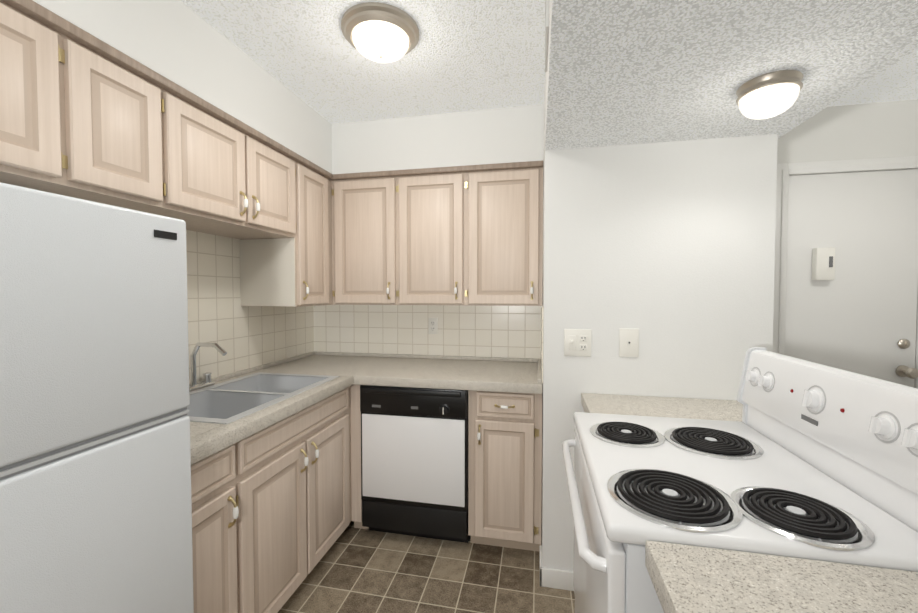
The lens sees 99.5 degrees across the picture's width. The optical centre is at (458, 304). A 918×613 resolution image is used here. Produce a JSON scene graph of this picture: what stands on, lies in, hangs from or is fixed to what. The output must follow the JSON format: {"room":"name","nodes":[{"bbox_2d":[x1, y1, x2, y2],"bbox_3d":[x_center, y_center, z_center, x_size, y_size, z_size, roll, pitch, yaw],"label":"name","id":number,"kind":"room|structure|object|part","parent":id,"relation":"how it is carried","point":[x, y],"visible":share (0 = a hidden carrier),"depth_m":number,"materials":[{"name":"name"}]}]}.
{"room":"kitchen","nodes":[
{"label":"kitchen","id":0,"kind":"room"},
{"bbox_2d":[278,521,574,612],"bbox_3d":[0.307,1.406,0.102,3.995,0.100,5.100,0,2,11],"label":"floor","id":1,"kind":"structure","parent":0,"point":[357,570],"depth_m":1.84,"materials":[{"name":"tile"}]},
{"bbox_2d":[0,182,193,612],"bbox_3d":[-1.127,0.560,0.787,0.692,1.552,0.690,0,2,11],"label":"fridge","id":2,"kind":"object","parent":1,"relation":"on","point":[95,488],"visible":1,"depth_m":0.81,"materials":[{"name":"white metal"}]},
{"bbox_2d":[191,436,258,612],"bbox_3d":[-1.054,0.892,1.266,0.654,0.860,0.247,0,2,11],"label":"base cabinet","id":3,"kind":"object","parent":1,"relation":"on","point":[225,521],"depth_m":1.27,"materials":[{"name":"beige wood"}]},
{"bbox_2d":[251,384,358,612],"bbox_3d":[-0.951,0.878,1.773,0.654,0.860,0.787,0,2,11],"label":"base cabinet","id":4,"kind":"object","parent":1,"relation":"on","point":[276,508],"depth_m":1.69,"materials":[{"name":"beige wood"}]},
{"bbox_2d":[359,385,368,528],"bbox_3d":[-0.809,0.858,2.474,0.654,0.860,0.645,0,2,11],"label":"base cabinet","id":5,"kind":"object","parent":1,"relation":"on","point":[360,501],"depth_m":2.15,"materials":[{"name":"beige wood"}]},
{"bbox_2d":[186,342,389,464],"bbox_3d":[-0.909,0.361,1.954,0.660,0.378,1.682,0,2,11],"label":"countertop","id":6,"kind":"structure","parent":5,"relation":"on","point":[227,410],"depth_m":1.77,"materials":[{"name":"beige laminate"}]},
{"bbox_2d":[186,342,339,460],"bbox_3d":[-0.986,0.367,1.756,0.552,0.378,0.769,0,2,11],"label":"sink","id":7,"kind":"object","parent":6,"relation":"in","point":[231,398],"depth_m":1.77,"materials":[{"name":"silver metal"}]},
{"bbox_2d":[358,354,541,393],"bbox_3d":[-0.005,0.395,2.308,0.971,0.070,0.631,0,2,11],"label":"countertop","id":8,"kind":"structure","parent":5,"relation":"on","point":[496,374],"depth_m":2.16,"materials":[{"name":"beige laminate"}]},
{"bbox_2d":[360,385,470,542],"bbox_3d":[-0.194,0.861,2.347,0.594,0.860,0.629,0,2,11],"label":"dishwasher","id":9,"kind":"object","parent":1,"relation":"on","point":[414,461],"visible":0.9,"depth_m":2.07,"materials":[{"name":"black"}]},
{"bbox_2d":[468,390,541,551],"bbox_3d":[0.286,0.864,2.256,0.375,0.860,0.637,0,2,11],"label":"base cabinet","id":10,"kind":"object","parent":1,"relation":"on","point":[504,469],"visible":1,"depth_m":1.98,"materials":[{"name":"beige wood"}]},
{"bbox_2d":[562,347,917,612],"bbox_3d":[0.626,0.741,1.029,0.656,1.176,0.718,0,2,11],"label":"stove","id":11,"kind":"object","parent":1,"relation":"on","point":[804,459],"visible":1,"depth_m":0.84,"materials":[{"name":"white metal"}]},
{"bbox_3d":[0.640,0.919,0.346,0.755,0.860,2.737,0,2,11],"label":"cabinet","id":12,"kind":"object","parent":1,"relation":"on","visible":0},
{"bbox_2d":[581,393,917,612],"bbox_3d":[0.656,0.463,0.330,0.772,0.048,2.738,0,2,11],"label":"countertop","id":13,"kind":"structure","parent":12,"relation":"on","point":[690,579],"depth_m":0.61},
{"bbox_2d":[180,0,917,123],"bbox_3d":[0.307,-1.093,0.030,3.995,0.100,5.100,0,2,11],"label":"ceiling","id":14,"kind":"structure","parent":0,"point":[468,55],"depth_m":1.73,"materials":[{"name":"white paint"}]},
{"bbox_2d":[341,2,418,62],"bbox_3d":[-0.311,-1.029,1.546,0.304,0.116,0.304,0,2,11],"label":"kitchen ceiling light","id":15,"kind":"object","parent":14,"relation":"attached to","point":[380,32],"visible":1,"depth_m":1.47,"materials":[{"name":"white glass"}]},
{"bbox_3d":[-0.311,-1.020,1.546,0.224,0.062,0.224,0,2,11],"label":"glass","id":16,"kind":"part","parent":15,"relation":"part of","materials":[{"name":"white glass"}]},
{"bbox_2d":[541,134,777,570],"bbox_3d":[0.912,0.299,2.061,0.918,2.000,0.760,0,2,11],"label":"wall","id":17,"kind":"structure","parent":0,"point":[667,249],"depth_m":1.68,"materials":[{"name":"white paint"}]},
{"bbox_2d":[541,305,542,383],"bbox_3d":[0.473,0.196,2.215,0.006,0.373,0.624,0,2,11],"label":"tile","id":18,"kind":"structure","parent":17,"relation":"attached to","point":[542,343],"depth_m":1.92,"materials":[{"name":"beige tile"}]},
{"bbox_2d":[539,545,573,590],"bbox_3d":[0.488,1.263,1.862,0.200,0.085,0.172,0,2,11],"label":"baseboard","id":19,"kind":"structure","parent":17,"relation":"attached to","point":[555,578],"depth_m":1.78,"materials":[{"name":"white wood"}]},
{"bbox_2d":[564,329,591,356],"bbox_3d":[0.531,0.173,1.738,0.117,0.122,0.016,0,2,11],"label":"outlet","id":20,"kind":"object","parent":17,"relation":"attached to","point":[577,342],"visible":1,"depth_m":1.74,"materials":[{"name":"white plastic"}]},
{"bbox_2d":[619,328,638,356],"bbox_3d":[0.744,0.169,1.698,0.080,0.125,0.008,0,2,11],"label":"phone jack","id":21,"kind":"object","parent":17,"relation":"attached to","point":[628,342],"visible":1,"depth_m":1.70,"materials":[{"name":"white plastic"}]},
{"bbox_2d":[543,0,917,177],"bbox_3d":[0.516,-0.842,-0.005,0.948,0.400,4.900,0,2,11],"label":"ceiling","id":22,"kind":"structure","parent":0,"point":[623,72],"depth_m":1.07,"materials":[{"name":"white paint"}]},
{"bbox_2d":[545,0,548,71],"bbox_3d":[0.283,-0.921,1.255,0.008,0.205,0.240,0,2,11],"label":"ceiling vent","id":23,"kind":"object","parent":22,"relation":"in","point":[546,25],"visible":0.98,"depth_m":1.21,"materials":[{"name":"white"}]},
{"bbox_2d":[736,69,802,118],"bbox_3d":[0.951,-0.629,1.195,0.162,0.095,0.162,0,2,11],"label":"ceiling light","id":24,"kind":"object","parent":22,"relation":"attached to","point":[770,95],"depth_m":1.15,"materials":[{"name":"white glass"}]},
{"bbox_3d":[0.951,-0.610,1.196,0.148,0.058,0.148,0,2,11],"label":"glass","id":25,"kind":"part","parent":24,"relation":"part of","materials":[{"name":"white glass"}]},
{"bbox_2d":[777,99,917,175],"bbox_3d":[0.803,0.086,2.516,3.995,2.400,0.100,0,2,11],"label":"wall","id":26,"kind":"structure","parent":0,"point":[867,131],"depth_m":2.15,"materials":[{"name":"white paint"}]},
{"bbox_2d":[330,170,397,304],"bbox_3d":[-0.554,-0.402,2.543,0.435,0.805,0.342,0,2,11],"label":"upper cabinet","id":27,"kind":"object","parent":26,"relation":"attached to","point":[364,204],"depth_m":2.37,"materials":[{"name":"beige wood"}]},
{"bbox_2d":[313,305,540,358],"bbox_3d":[-0.265,0.175,2.680,1.625,0.388,0.006,0,2,11],"label":"tile","id":28,"kind":"structure","parent":26,"relation":"attached to","point":[492,331],"depth_m":2.66,"materials":[{"name":"beige tile"}]},
{"bbox_2d":[428,318,437,333],"bbox_3d":[-0.178,0.149,2.654,0.066,0.112,0.009,0,2,11],"label":"outlet","id":29,"kind":"object","parent":28,"relation":"attached to","point":[432,325],"visible":1,"depth_m":2.65,"materials":[{"name":"white plastic"}]},
{"bbox_2d":[398,166,465,304],"bbox_3d":[-0.135,-0.399,2.458,0.421,0.805,0.342,0,2,11],"label":"upper cabinet","id":30,"kind":"object","parent":26,"relation":"attached to","point":[464,235],"depth_m":2.29,"materials":[{"name":"beige wood"}]},
{"bbox_2d":[332,104,543,173],"bbox_3d":[-0.125,-0.957,2.446,1.282,0.310,0.345,0,2,11],"label":"soffit","id":31,"kind":"structure","parent":26,"relation":"attached to","point":[500,135],"depth_m":2.27,"materials":[{"name":"white paint"}]},
{"bbox_2d":[466,161,542,305],"bbox_3d":[0.286,-0.397,2.373,0.438,0.805,0.342,0,2,11],"label":"upper cabinet","id":32,"kind":"object","parent":26,"relation":"attached to","point":[504,201],"depth_m":2.20,"materials":[{"name":"beige wood"}]},
{"bbox_2d":[773,156,917,388],"bbox_3d":[2.182,0.248,2.177,0.766,2.096,0.022,0,2,11],"label":"door frame","id":33,"kind":"structure","parent":26,"relation":"attached to","point":[785,171],"depth_m":2.21,"materials":[{"name":"white wood"}]},
{"bbox_2d":[784,169,917,387],"bbox_3d":[2.176,0.280,2.147,0.626,2.017,0.085,0,2,11],"label":"entry door","id":34,"kind":"structure","parent":26,"relation":"in","point":[852,274],"depth_m":2.16,"materials":[{"name":"white"}]},
{"bbox_3d":[-1.602,0.145,0.453,0.100,2.400,4.900,0,2,11],"label":"wall","id":35,"kind":"structure","parent":0,"visible":0},
{"bbox_2d":[0,0,79,191],"bbox_3d":[-1.305,-0.534,0.735,0.358,0.438,0.709,0,2,11],"label":"upper cabinet","id":36,"kind":"object","parent":35,"relation":"attached to","point":[38,45],"depth_m":0.99,"materials":[{"name":"beige wood"}]},
{"bbox_2d":[50,26,175,211],"bbox_3d":[-1.206,-0.548,1.222,0.358,0.438,0.286,0,2,11],"label":"upper cabinet","id":37,"kind":"object","parent":35,"relation":"attached to","point":[84,115],"depth_m":1.19,"materials":[{"name":"beige wood"}]},
{"bbox_2d":[33,0,331,180],"bbox_3d":[-1.379,-0.898,0.378,0.355,0.310,4.900,0,2,11],"label":"soffit","id":38,"kind":"structure","parent":35,"relation":"attached to","point":[181,44],"depth_m":1.48,"materials":[{"name":"white paint"}]},
{"bbox_2d":[147,82,303,239],"bbox_3d":[-1.104,-0.562,1.727,0.358,0.438,0.745,0,2,11],"label":"upper cabinet","id":39,"kind":"object","parent":35,"relation":"attached to","point":[233,180],"depth_m":1.63,"materials":[{"name":"beige wood"}]},
{"bbox_2d":[186,230,313,383],"bbox_3d":[-1.231,0.004,2.012,0.006,0.768,1.690,0,2,11],"label":"tile","id":40,"kind":"structure","parent":35,"relation":"attached to","point":[245,337],"depth_m":2.06,"materials":[{"name":"beige tile"}]},
{"bbox_2d":[240,156,331,306],"bbox_3d":[-0.999,-0.393,2.249,0.358,0.805,0.310,0,2,11],"label":"upper cabinet","id":41,"kind":"object","parent":35,"relation":"attached to","point":[278,273],"depth_m":2.13,"materials":[{"name":"beige wood"}]}
]}

